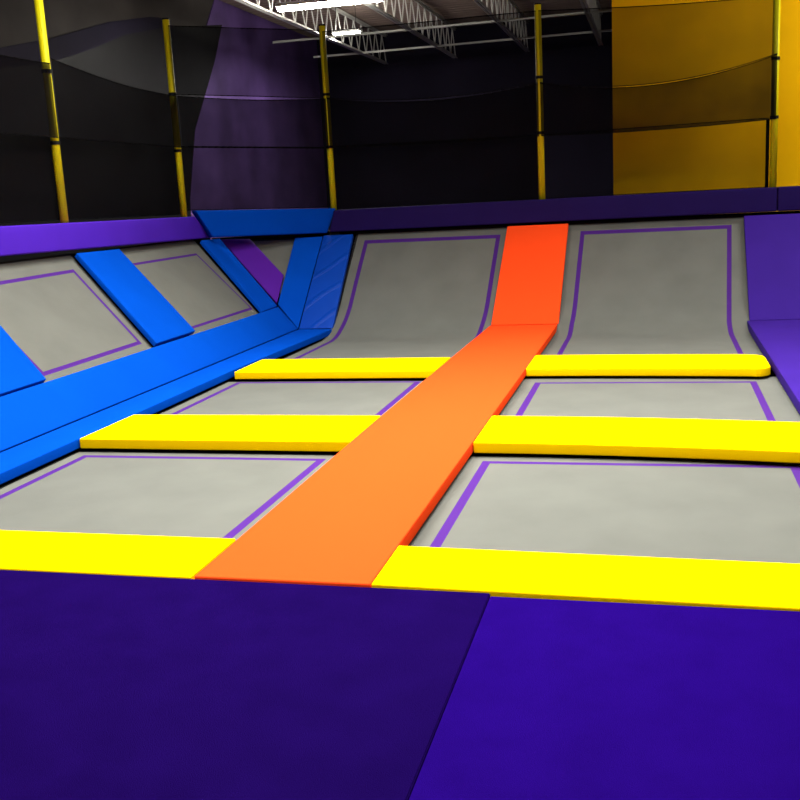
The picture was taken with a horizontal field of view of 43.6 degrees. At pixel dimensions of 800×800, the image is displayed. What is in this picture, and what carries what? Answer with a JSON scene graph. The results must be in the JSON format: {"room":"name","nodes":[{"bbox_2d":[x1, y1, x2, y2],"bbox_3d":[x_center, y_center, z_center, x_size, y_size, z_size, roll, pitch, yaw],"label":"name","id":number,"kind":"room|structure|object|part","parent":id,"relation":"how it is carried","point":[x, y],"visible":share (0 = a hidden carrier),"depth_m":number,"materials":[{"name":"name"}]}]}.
{"room":"indoor trampoline park","nodes":[
{"label":"indoor trampoline park","id":0,"kind":"room"},
{"bbox_2d":[0,0,280,47],"bbox_3d":[-5.690,-3.201,13.216,0.200,6.650,29.600,0,12,14],"label":"wall","id":1,"kind":"structure","parent":0,"point":[18,25],"depth_m":15.64,"materials":[{"name":"black paint"}]},
{"bbox_2d":[0,17,162,61],"bbox_3d":[-6.008,-4.545,11.452,0.020,1.820,14.660,0,12,14],"label":"covering","id":2,"kind":"object","parent":1,"relation":"attached to","point":[63,46],"visible":0.74,"depth_m":15.56,"materials":[{"name":"black fabric"}]},
{"bbox_2d":[0,25,221,261],"bbox_3d":[-5.599,-2.919,13.038,0.020,6.160,17.190,0,12,14],"label":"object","id":3,"kind":"object","parent":1,"relation":"attached to","point":[137,60],"visible":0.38,"depth_m":16.86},
{"bbox_2d":[191,0,328,238],"bbox_3d":[-3.102,-5.311,22.844,0.020,6.640,8.780,0,12,14],"label":"covering","id":4,"kind":"object","parent":1,"relation":"attached to","point":[224,14],"visible":0.07,"depth_m":21.37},
{"bbox_2d":[220,0,611,30],"bbox_3d":[1.876,-6.472,10.523,16.000,0.040,29.540,0,12,14],"label":"ceiling","id":5,"kind":"structure","parent":0,"point":[448,9],"depth_m":22.92,"materials":[{"name":"white metal"}]},
{"bbox_2d":[235,0,370,30],"bbox_3d":[-2.351,-7.383,18.180,0.110,0.730,16.392,0,12,14],"label":"joist","id":6,"kind":"object","parent":5,"relation":"attached to","point":[245,2],"visible":0.41,"depth_m":19.81,"materials":[{"name":"white metal"}]},
{"bbox_2d":[275,0,382,11],"bbox_3d":[-1.228,-7.165,17.006,1.900,0.883,0.180,0,12,14],"label":"strip light","id":7,"kind":"object","parent":5,"relation":"hanging from","point":[302,4],"visible":1,"depth_m":17.09,"materials":[{"name":"white plastic"}]},
{"bbox_2d":[362,0,444,23],"bbox_3d":[-0.579,-7.385,17.724,0.110,0.730,16.392,0,12,14],"label":"joist","id":8,"kind":"object","parent":5,"relation":"attached to","point":[376,8],"visible":0.38,"depth_m":20.20,"materials":[{"name":"white metal"}]},
{"bbox_2d":[473,0,521,14],"bbox_3d":[1.203,-7.386,17.266,0.110,0.730,16.392,0,12,14],"label":"joist","id":9,"kind":"object","parent":5,"relation":"attached to","point":[479,3],"visible":0.25,"depth_m":20.18,"materials":[{"name":"white metal"}]},
{"bbox_2d":[579,0,600,8],"bbox_3d":[2.946,-7.387,16.818,0.110,0.730,16.392,0,12,14],"label":"joist","id":10,"kind":"object","parent":5,"relation":"attached to","point":[592,3],"visible":0.2,"depth_m":20.49,"materials":[{"name":"white metal"}]},
{"bbox_2d":[320,83,613,230],"bbox_3d":[5.637,-6.256,25.151,16.000,6.650,0.200,0,12,14],"label":"wall","id":11,"kind":"structure","parent":0,"point":[575,165],"depth_m":25.41,"materials":[{"name":"black paint"}]},
{"bbox_2d":[612,0,799,213],"bbox_3d":[6.740,-3.810,12.949,7.790,6.650,0.200,0,12,14],"label":"wall","id":12,"kind":"structure","parent":0,"point":[715,156],"depth_m":13.56,"materials":[{"name":"yellow paint"}]},
{"bbox_3d":[2.259,0.075,11.996,16.000,0.100,29.800,0,12,14],"label":"floor","id":13,"kind":"structure","parent":0,"visible":0},
{"bbox_2d":[85,269,183,346],"bbox_3d":[-2.794,-0.489,10.746,0.794,2.032,0.852,0,12,14],"label":"trim","id":14,"kind":"structure","parent":13,"relation":"on","point":[85,269],"depth_m":10.37,"materials":[{"name":"black"}]},
{"bbox_2d":[75,249,194,346],"bbox_3d":[-2.809,-1.114,10.611,0.953,0.953,1.058,0,12,14],"label":"pad","id":15,"kind":"object","parent":14,"relation":"on","point":[132,292],"visible":1,"depth_m":10.52,"materials":[{"name":"blue plastic"}]},
{"bbox_2d":[71,238,210,268],"bbox_3d":[-3.763,-0.243,9.600,0.170,2.113,9.260,0,12,14],"label":"trim","id":16,"kind":"structure","parent":13,"relation":"on","point":[198,241],"depth_m":13.40,"materials":[{"name":"black"}]},
{"bbox_2d":[0,254,152,382],"bbox_3d":[-3.193,-0.757,9.347,1.098,1.098,2.304,0,12,14],"label":"trampoline","id":17,"kind":"object","parent":16,"relation":"attached to","point":[55,312],"visible":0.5,"depth_m":9.40,"materials":[{"name":"grey fabric"}]},
{"bbox_2d":[0,217,210,255],"bbox_3d":[-3.804,-1.444,9.206,0.343,0.394,8.991,0,12,14],"label":"pad","id":18,"kind":"object","parent":16,"relation":"on","point":[37,238],"visible":0.95,"depth_m":10.68,"materials":[{"name":"purple plastic"}]},
{"bbox_2d":[34,0,68,222],"bbox_3d":[-3.541,-3.021,10.128,0.103,2.416,0.103,0,12,14],"label":"pole","id":19,"kind":"object","parent":18,"relation":"on","point":[55,144],"visible":0.75,"depth_m":10.18,"materials":[{"name":"yellow metal"}]},
{"bbox_2d":[0,55,58,137],"bbox_3d":[-3.850,-2.763,8.685,0.034,0.831,2.931,0,12,14],"label":"safety net","id":20,"kind":"object","parent":19,"relation":"attached to","point":[27,108],"visible":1,"depth_m":9.64,"materials":[{"name":"black fabric"}]},
{"bbox_2d":[0,134,180,222],"bbox_3d":[-3.897,-1.988,8.983,0.034,0.901,8.350,0,12,14],"label":"safety net","id":21,"kind":"object","parent":19,"relation":"attached to","point":[102,179],"visible":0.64,"depth_m":10.89,"materials":[{"name":"black fabric"}]},
{"bbox_2d":[51,58,181,147],"bbox_3d":[-3.147,-3.331,11.420,0.034,0.791,2.751,0,12,14],"label":"safety net","id":22,"kind":"object","parent":19,"relation":"attached to","point":[91,107],"visible":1,"depth_m":11.13,"materials":[{"name":"black fabric"}]},
{"bbox_2d":[162,18,186,216],"bbox_3d":[-2.873,-3.582,12.767,0.103,2.450,0.103,0,12,14],"label":"pole","id":23,"kind":"object","parent":18,"relation":"on","point":[165,21],"visible":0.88,"depth_m":12.81,"materials":[{"name":"yellow metal"}]},
{"bbox_2d":[175,148,330,210],"bbox_3d":[-1.936,-2.995,13.499,2.214,0.891,0.034,-10,13,-29],"label":"safety net","id":24,"kind":"object","parent":23,"relation":"attached to","point":[214,178],"visible":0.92,"depth_m":13.49,"materials":[{"name":"black fabric"}]},
{"bbox_2d":[103,239,257,336],"bbox_3d":[-2.495,-1.351,12.061,1.098,1.098,2.394,0,12,14],"label":"trampoline","id":25,"kind":"object","parent":16,"relation":"attached to","point":[181,271],"visible":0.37,"depth_m":12.03,"materials":[{"name":"grey fabric"}]},
{"bbox_2d":[0,340,319,486],"bbox_3d":[-2.103,0.417,9.178,0.289,0.817,8.214,0,12,14],"label":"trim","id":26,"kind":"structure","parent":13,"relation":"on","point":[232,379],"depth_m":8.87,"materials":[{"name":"black"}]},
{"bbox_2d":[0,329,331,484],"bbox_3d":[-2.124,-0.024,9.090,0.472,0.082,8.399,0,12,14],"label":"pad","id":27,"kind":"object","parent":26,"relation":"on","point":[16,461],"visible":0.98,"depth_m":8.65,"materials":[{"name":"blue plastic"}]},
{"bbox_2d":[98,448,338,454],"bbox_3d":[-1.247,0.678,7.688,1.934,0.817,0.640,0,12,14],"label":"trim","id":28,"kind":"structure","parent":13,"relation":"on","point":[113,450],"depth_m":7.30,"materials":[{"name":"black"}]},
{"bbox_2d":[80,415,380,451],"bbox_3d":[-1.271,0.237,7.598,2.114,0.082,0.820,0,12,14],"label":"pad","id":29,"kind":"object","parent":28,"relation":"on","point":[333,433],"visible":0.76,"depth_m":7.42,"materials":[{"name":"yellow plastic"}]},
{"bbox_2d":[156,380,423,415],"bbox_3d":[-0.906,0.043,8.903,2.286,0.046,2.046,0,12,14],"label":"trampoline","id":30,"kind":"object","parent":28,"relation":"attached to","point":[242,397],"visible":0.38,"depth_m":9.05,"materials":[{"name":"grey fabric"}]},
{"bbox_2d":[207,252,259,312],"bbox_3d":[-2.112,-1.035,13.305,0.958,2.002,0.336,5,14,36],"label":"trim","id":31,"kind":"structure","parent":13,"relation":"on","point":[212,259],"depth_m":13.05,"materials":[{"name":"black"}]},
{"bbox_2d":[200,239,276,312],"bbox_3d":[-2.115,-1.653,13.186,1.170,0.945,0.528,5,14,34],"label":"pad","id":32,"kind":"object","parent":31,"relation":"on","point":[216,248],"visible":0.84,"depth_m":13.08,"materials":[{"name":"blue plastic"}]},
{"bbox_2d":[212,231,342,301],"bbox_3d":[-1.644,-1.298,14.224,1.859,2.100,0.330,-5,12,-8],"label":"trim","id":33,"kind":"structure","parent":13,"relation":"on","point":[262,237],"depth_m":13.97,"materials":[{"name":"black"}]},
{"bbox_2d":[191,208,334,236],"bbox_3d":[-1.820,-2.426,13.618,2.024,0.407,0.210,-9,13,-28],"label":"pad","id":34,"kind":"object","parent":33,"relation":"on","point":[216,223],"visible":1,"depth_m":13.50,"materials":[{"name":"blue plastic"}]},
{"bbox_2d":[319,24,336,209],"bbox_3d":[-0.996,-3.884,13.823,0.103,2.478,0.103,0,12,14],"label":"pole","id":35,"kind":"object","parent":34,"relation":"on","point":[330,158],"visible":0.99,"depth_m":13.89,"materials":[{"name":"yellow metal"}]},
{"bbox_2d":[168,25,323,97],"bbox_3d":[-1.968,-4.409,13.077,2.115,0.891,0.034,-10,13,-30],"label":"safety net","id":36,"kind":"object","parent":35,"relation":"attached to","point":[206,61],"visible":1,"depth_m":13.05,"materials":[{"name":"black fabric"}]},
{"bbox_2d":[177,96,328,148],"bbox_3d":[-1.904,-3.669,13.264,2.094,0.701,0.034,-10,13,-29],"label":"safety net","id":37,"kind":"object","parent":35,"relation":"attached to","point":[204,122],"visible":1,"depth_m":13.24,"materials":[{"name":"black fabric"}]},
{"bbox_2d":[327,83,538,147],"bbox_3d":[0.410,-3.790,13.419,2.887,0.707,0.034,0,12,14],"label":"safety net","id":38,"kind":"object","parent":35,"relation":"attached to","point":[511,113],"visible":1,"depth_m":13.41,"materials":[{"name":"black fabric"}]},
{"bbox_2d":[298,264,315,329],"bbox_3d":[-1.342,-1.130,13.729,0.179,1.938,0.902,0,12,14],"label":"trim","id":39,"kind":"structure","parent":13,"relation":"on","point":[315,264],"depth_m":13.68,"materials":[{"name":"black"}]},
{"bbox_2d":[278,237,322,329],"bbox_3d":[-1.361,-1.602,13.608,0.364,1.169,1.163,0,12,14],"label":"pad","id":40,"kind":"object","parent":39,"relation":"on","point":[304,253],"visible":0.91,"depth_m":13.54,"materials":[{"name":"blue plastic"}]},
{"bbox_2d":[247,378,425,380],"bbox_3d":[-0.549,0.113,10.256,1.888,0.817,0.580,0,12,14],"label":"trim","id":41,"kind":"structure","parent":13,"relation":"on","point":[349,379],"depth_m":9.86,"materials":[{"name":"black"}]},
{"bbox_2d":[234,357,450,378],"bbox_3d":[-0.573,-0.328,10.166,2.068,0.082,0.760,0,12,14],"label":"pad","id":42,"kind":"object","parent":41,"relation":"on","point":[421,367],"visible":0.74,"depth_m":9.96,"materials":[{"name":"yellow plastic"}]},
{"bbox_2d":[471,376,536,455],"bbox_3d":[0.517,0.411,8.525,0.695,0.817,8.184,0,12,14],"label":"trim","id":43,"kind":"structure","parent":13,"relation":"on","point":[473,453],"depth_m":7.68,"materials":[{"name":"black"}]},
{"bbox_2d":[0,451,334,539],"bbox_3d":[-1.588,0.625,6.250,2.286,0.046,2.146,0,12,14],"label":"trampoline","id":44,"kind":"object","parent":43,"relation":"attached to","point":[180,494],"visible":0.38,"depth_m":6.33,"materials":[{"name":"grey fabric"}]},
{"bbox_2d":[195,324,556,587],"bbox_3d":[0.494,-0.029,8.435,0.875,0.082,8.365,0,12,14],"label":"pad","id":45,"kind":"object","parent":43,"relation":"on","point":[341,526],"visible":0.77,"depth_m":5.90,"materials":[{"name":"orange plastic"}]},
{"bbox_2d":[283,225,512,358],"bbox_3d":[0.009,-1.321,12.121,2.298,1.328,3.756,0,12,14],"label":"trampoline","id":46,"kind":"object","parent":43,"relation":"attached to","point":[414,293],"visible":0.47,"depth_m":13.15,"materials":[{"name":"grey fabric"}]},
{"bbox_3d":[0.009,-1.316,12.122,2.298,1.318,3.756,0,12,14],"label":"frame","id":47,"kind":"part","parent":46,"relation":"part of","materials":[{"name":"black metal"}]},
{"bbox_2d":[408,456,799,563],"bbox_3d":[1.312,0.623,5.504,2.416,0.046,2.186,0,12,14],"label":"trampoline","id":48,"kind":"object","parent":43,"relation":"attached to","point":[642,507],"visible":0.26,"depth_m":5.52,"materials":[{"name":"grey fabric"}]},
{"bbox_2d":[498,376,799,421],"bbox_3d":[2.006,0.035,8.184,2.406,0.046,2.186,0,12,14],"label":"trampoline","id":49,"kind":"object","parent":43,"relation":"attached to","point":[764,398],"visible":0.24,"depth_m":8.28,"materials":[{"name":"grey fabric"}]},
{"bbox_2d":[343,210,799,262],"bbox_3d":[2.986,-1.376,13.423,7.700,2.089,0.100,0,12,14],"label":"trim","id":50,"kind":"structure","parent":13,"relation":"on","point":[776,212],"depth_m":13.29,"materials":[{"name":"black"}]},
{"bbox_2d":[330,187,776,231],"bbox_3d":[1.896,-2.529,13.354,5.876,0.307,0.319,0,12,14],"label":"pad","id":51,"kind":"object","parent":50,"relation":"on","point":[749,200],"visible":1,"depth_m":13.15,"materials":[{"name":"purple plastic"}]},
{"bbox_2d":[534,2,544,198],"bbox_3d":[1.832,-3.886,13.096,0.103,2.478,0.103,0,12,14],"label":"pole","id":52,"kind":"object","parent":51,"relation":"on","point":[537,6],"visible":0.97,"depth_m":13.16,"materials":[{"name":"yellow metal"}]},
{"bbox_2d":[322,11,537,99],"bbox_3d":[0.368,-4.504,13.258,2.886,0.981,0.034,0,12,14],"label":"safety net","id":53,"kind":"object","parent":52,"relation":"attached to","point":[496,52],"visible":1,"depth_m":13.24,"materials":[{"name":"black fabric"}]},
{"bbox_2d":[545,158,764,198],"bbox_3d":[3.277,-3.119,12.972,2.830,0.861,0.034,0,12,14],"label":"safety net","id":54,"kind":"object","parent":52,"relation":"attached to","point":[757,171],"visible":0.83,"depth_m":12.71,"materials":[{"name":"black fabric"}]},
{"bbox_3d":[3.277,-3.119,12.972,2.830,0.850,0.024,0,12,14],"label":"panel","id":55,"kind":"part","parent":54,"relation":"part of","materials":[{"name":"yellow"}]},
{"bbox_2d":[538,0,778,86],"bbox_3d":[3.200,-4.489,12.533,2.902,1.016,0.034,0,12,14],"label":"safety net","id":56,"kind":"object","parent":52,"relation":"attached to","point":[649,44],"visible":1,"depth_m":12.54,"materials":[{"name":"black fabric"}]},
{"bbox_2d":[769,0,780,186],"bbox_3d":[4.640,-3.889,12.373,0.103,2.475,0.103,0,12,14],"label":"pole","id":57,"kind":"object","parent":51,"relation":"on","point":[774,122],"visible":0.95,"depth_m":12.47,"materials":[{"name":"yellow metal"}]},
{"bbox_2d":[540,54,777,135],"bbox_3d":[3.238,-3.839,12.682,2.902,0.811,0.034,0,12,14],"label":"safety net","id":58,"kind":"object","parent":57,"relation":"attached to","point":[745,93],"visible":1,"depth_m":12.67,"materials":[{"name":"black fabric"}]},
{"bbox_2d":[765,120,769,187],"bbox_3d":[4.625,-3.100,12.592,0.041,0.835,0.041,6,14,36],"label":"rope","id":59,"kind":"object","parent":57,"relation":"attached to","point":[767,121],"visible":1,"depth_m":12.58,"materials":[{"name":"black"}]},
{"bbox_2d":[776,186,799,210],"bbox_3d":[5.690,-2.537,12.378,1.940,0.297,0.319,0,12,14],"label":"pad","id":60,"kind":"object","parent":50,"relation":"on","point":[788,197],"visible":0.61,"depth_m":12.45,"materials":[{"name":"purple plastic"}]},
{"bbox_2d":[489,453,799,463],"bbox_3d":[1.668,0.687,6.883,2.074,0.817,0.663,1,12,19],"label":"trim","id":61,"kind":"structure","parent":13,"relation":"on","point":[490,454],"depth_m":6.64,"materials":[{"name":"black"}]},
{"bbox_2d":[473,416,799,462],"bbox_3d":[1.644,0.247,6.789,2.268,0.082,0.849,1,12,19],"label":"pad","id":62,"kind":"object","parent":61,"relation":"on","point":[718,439],"visible":1,"depth_m":6.64,"materials":[{"name":"yellow plastic"}]},
{"bbox_2d":[537,376,758,377],"bbox_3d":[2.337,0.109,9.527,2.016,0.817,0.584,1,12,17],"label":"trim","id":63,"kind":"structure","parent":13,"relation":"on","point":[537,376],"depth_m":9.19,"materials":[{"name":"black"}]},
{"bbox_2d":[526,354,770,376],"bbox_3d":[2.311,-0.329,9.425,2.168,0.082,0.839,0,12,14],"label":"pad","id":64,"kind":"object","parent":63,"relation":"on","point":[753,365],"visible":1,"depth_m":9.27,"materials":[{"name":"yellow plastic"}]},
{"bbox_3d":[4.224,0.422,7.553,2.200,0.799,8.215,0,12,14],"label":"trim","id":65,"kind":"structure","parent":13,"relation":"on","visible":0},
{"bbox_2d":[747,320,799,413],"bbox_3d":[4.201,-0.018,7.463,2.380,0.100,8.395,0,12,14],"label":"pad","id":66,"kind":"object","parent":65,"relation":"on","point":[778,341],"visible":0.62,"depth_m":9.74,"materials":[{"name":"purple plastic"}]},
{"bbox_3d":[-1.947,-1.114,13.718,0.619,1.974,0.317,0,12,14],"label":"trim","id":67,"kind":"structure","parent":13,"relation":"on","visible":0},
{"bbox_2d":[221,239,283,304],"bbox_3d":[-1.953,-1.759,13.595,0.946,0.879,0.334,5,14,34],"label":"pad","id":68,"kind":"object","parent":67,"relation":"on","point":[266,274],"visible":0.98,"depth_m":13.52,"materials":[{"name":"purple plastic"}]},
{"bbox_2d":[251,238,294,297],"bbox_3d":[-1.809,-1.788,13.792,0.727,0.843,0.839,0,12,14],"label":"trampoline","id":69,"kind":"object","parent":67,"relation":"attached to","point":[278,251],"visible":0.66,"depth_m":13.79,"materials":[{"name":"grey fabric"}]},
{"bbox_3d":[-1.888,1.228,5.171,1.926,0.817,0.340,0,12,14],"label":"trim","id":70,"kind":"structure","parent":13,"relation":"on","visible":0},
{"bbox_2d":[0,530,235,578],"bbox_3d":[-1.911,0.788,5.081,2.106,0.082,0.520,0,12,14],"label":"pad","id":71,"kind":"object","parent":70,"relation":"on","point":[36,551],"visible":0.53,"depth_m":4.92,"materials":[{"name":"yellow plastic"}]},
{"bbox_3d":[-2.517,0.264,9.320,0.181,1.103,8.245,0,12,14],"label":"trim","id":72,"kind":"structure","parent":13,"relation":"on","visible":0},
{"bbox_2d":[0,307,296,452],"bbox_3d":[-2.520,-0.209,9.230,0.339,0.339,8.448,0,12,14],"label":"pad","id":73,"kind":"object","parent":72,"relation":"on","point":[30,413],"visible":0.84,"depth_m":9.09,"materials":[{"name":"blue plastic"}]},
{"bbox_3d":[-3.486,0.101,8.053,0.795,2.033,0.989,0,12,14],"label":"trim","id":74,"kind":"structure","parent":13,"relation":"on","visible":0},
{"bbox_2d":[0,326,45,396],"bbox_3d":[-3.501,-0.524,7.920,0.953,0.953,1.197,0,12,14],"label":"pad","id":75,"kind":"object","parent":74,"relation":"on","point":[17,372],"visible":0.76,"depth_m":8.09,"materials":[{"name":"blue plastic"}]},
{"bbox_3d":[-0.809,1.832,1.870,11.500,0.849,5.390,0,12,14],"label":"trim","id":76,"kind":"structure","parent":13,"relation":"on","visible":0},
{"bbox_2d":[0,570,489,799],"bbox_3d":[-3.337,1.397,2.442,6.318,0.036,5.422,0,12,14],"label":"pad","id":77,"kind":"object","parent":76,"relation":"on","point":[113,687],"visible":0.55,"depth_m":3.54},
{"bbox_2d":[409,596,799,799],"bbox_3d":[2.230,1.396,0.994,5.178,0.036,5.390,0,12,14],"label":"pad","id":78,"kind":"object","parent":76,"relation":"on","point":[550,699],"visible":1,"depth_m":3.25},
{"bbox_3d":[1.711,-1.148,12.956,0.693,1.963,1.040,0,12,14],"label":"trim","id":79,"kind":"structure","parent":13,"relation":"on","visible":0},
{"bbox_2d":[491,224,567,325],"bbox_3d":[1.680,-1.615,12.841,0.879,1.198,1.198,0,12,14],"label":"pad","id":80,"kind":"object","parent":79,"relation":"on","point":[530,282],"visible":0.88,"depth_m":12.78,"materials":[{"name":"orange plastic"}]},
{"bbox_2d":[541,214,771,369],"bbox_3d":[2.882,-1.323,11.382,2.465,1.328,3.756,0,12,14],"label":"trampoline","id":81,"kind":"object","parent":79,"relation":"attached to","point":[662,285],"visible":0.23,"depth_m":12.39,"materials":[{"name":"grey fabric"}]},
{"bbox_3d":[-0.954,-1.137,13.635,0.287,1.948,1.025,0,12,14],"label":"trim","id":82,"kind":"structure","parent":13,"relation":"on","visible":0},
{"bbox_2d":[299,234,353,328],"bbox_3d":[-0.985,-1.604,13.520,0.470,1.183,1.183,0,12,14],"label":"pad","id":83,"kind":"object","parent":82,"relation":"on","point":[324,295],"visible":0.89,"depth_m":13.46,"materials":[{"name":"blue plastic"}]},
{"bbox_3d":[5.385,-1.150,12.010,2.170,1.963,1.043,0,12,14],"label":"trim","id":84,"kind":"structure","parent":13,"relation":"on","visible":0},
{"bbox_2d":[744,213,799,320],"bbox_3d":[5.355,-1.615,11.894,2.350,1.201,1.201,0,12,14],"label":"pad","id":85,"kind":"object","parent":84,"relation":"on","point":[772,242],"visible":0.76,"depth_m":12.07,"materials":[{"name":"purple plastic"}]},
{"bbox_3d":[1.167,1.232,4.358,2.331,0.817,0.361,0,12,14],"label":"trim","id":86,"kind":"structure","parent":0,"visible":0},
{"bbox_2d":[372,546,799,610],"bbox_3d":[1.144,0.791,4.268,2.522,0.082,0.490,0,12,16],"label":"pad","id":87,"kind":"object","parent":86,"relation":"on","point":[498,573],"visible":0.76,"depth_m":4.30,"materials":[{"name":"yellow plastic"}]}
]}

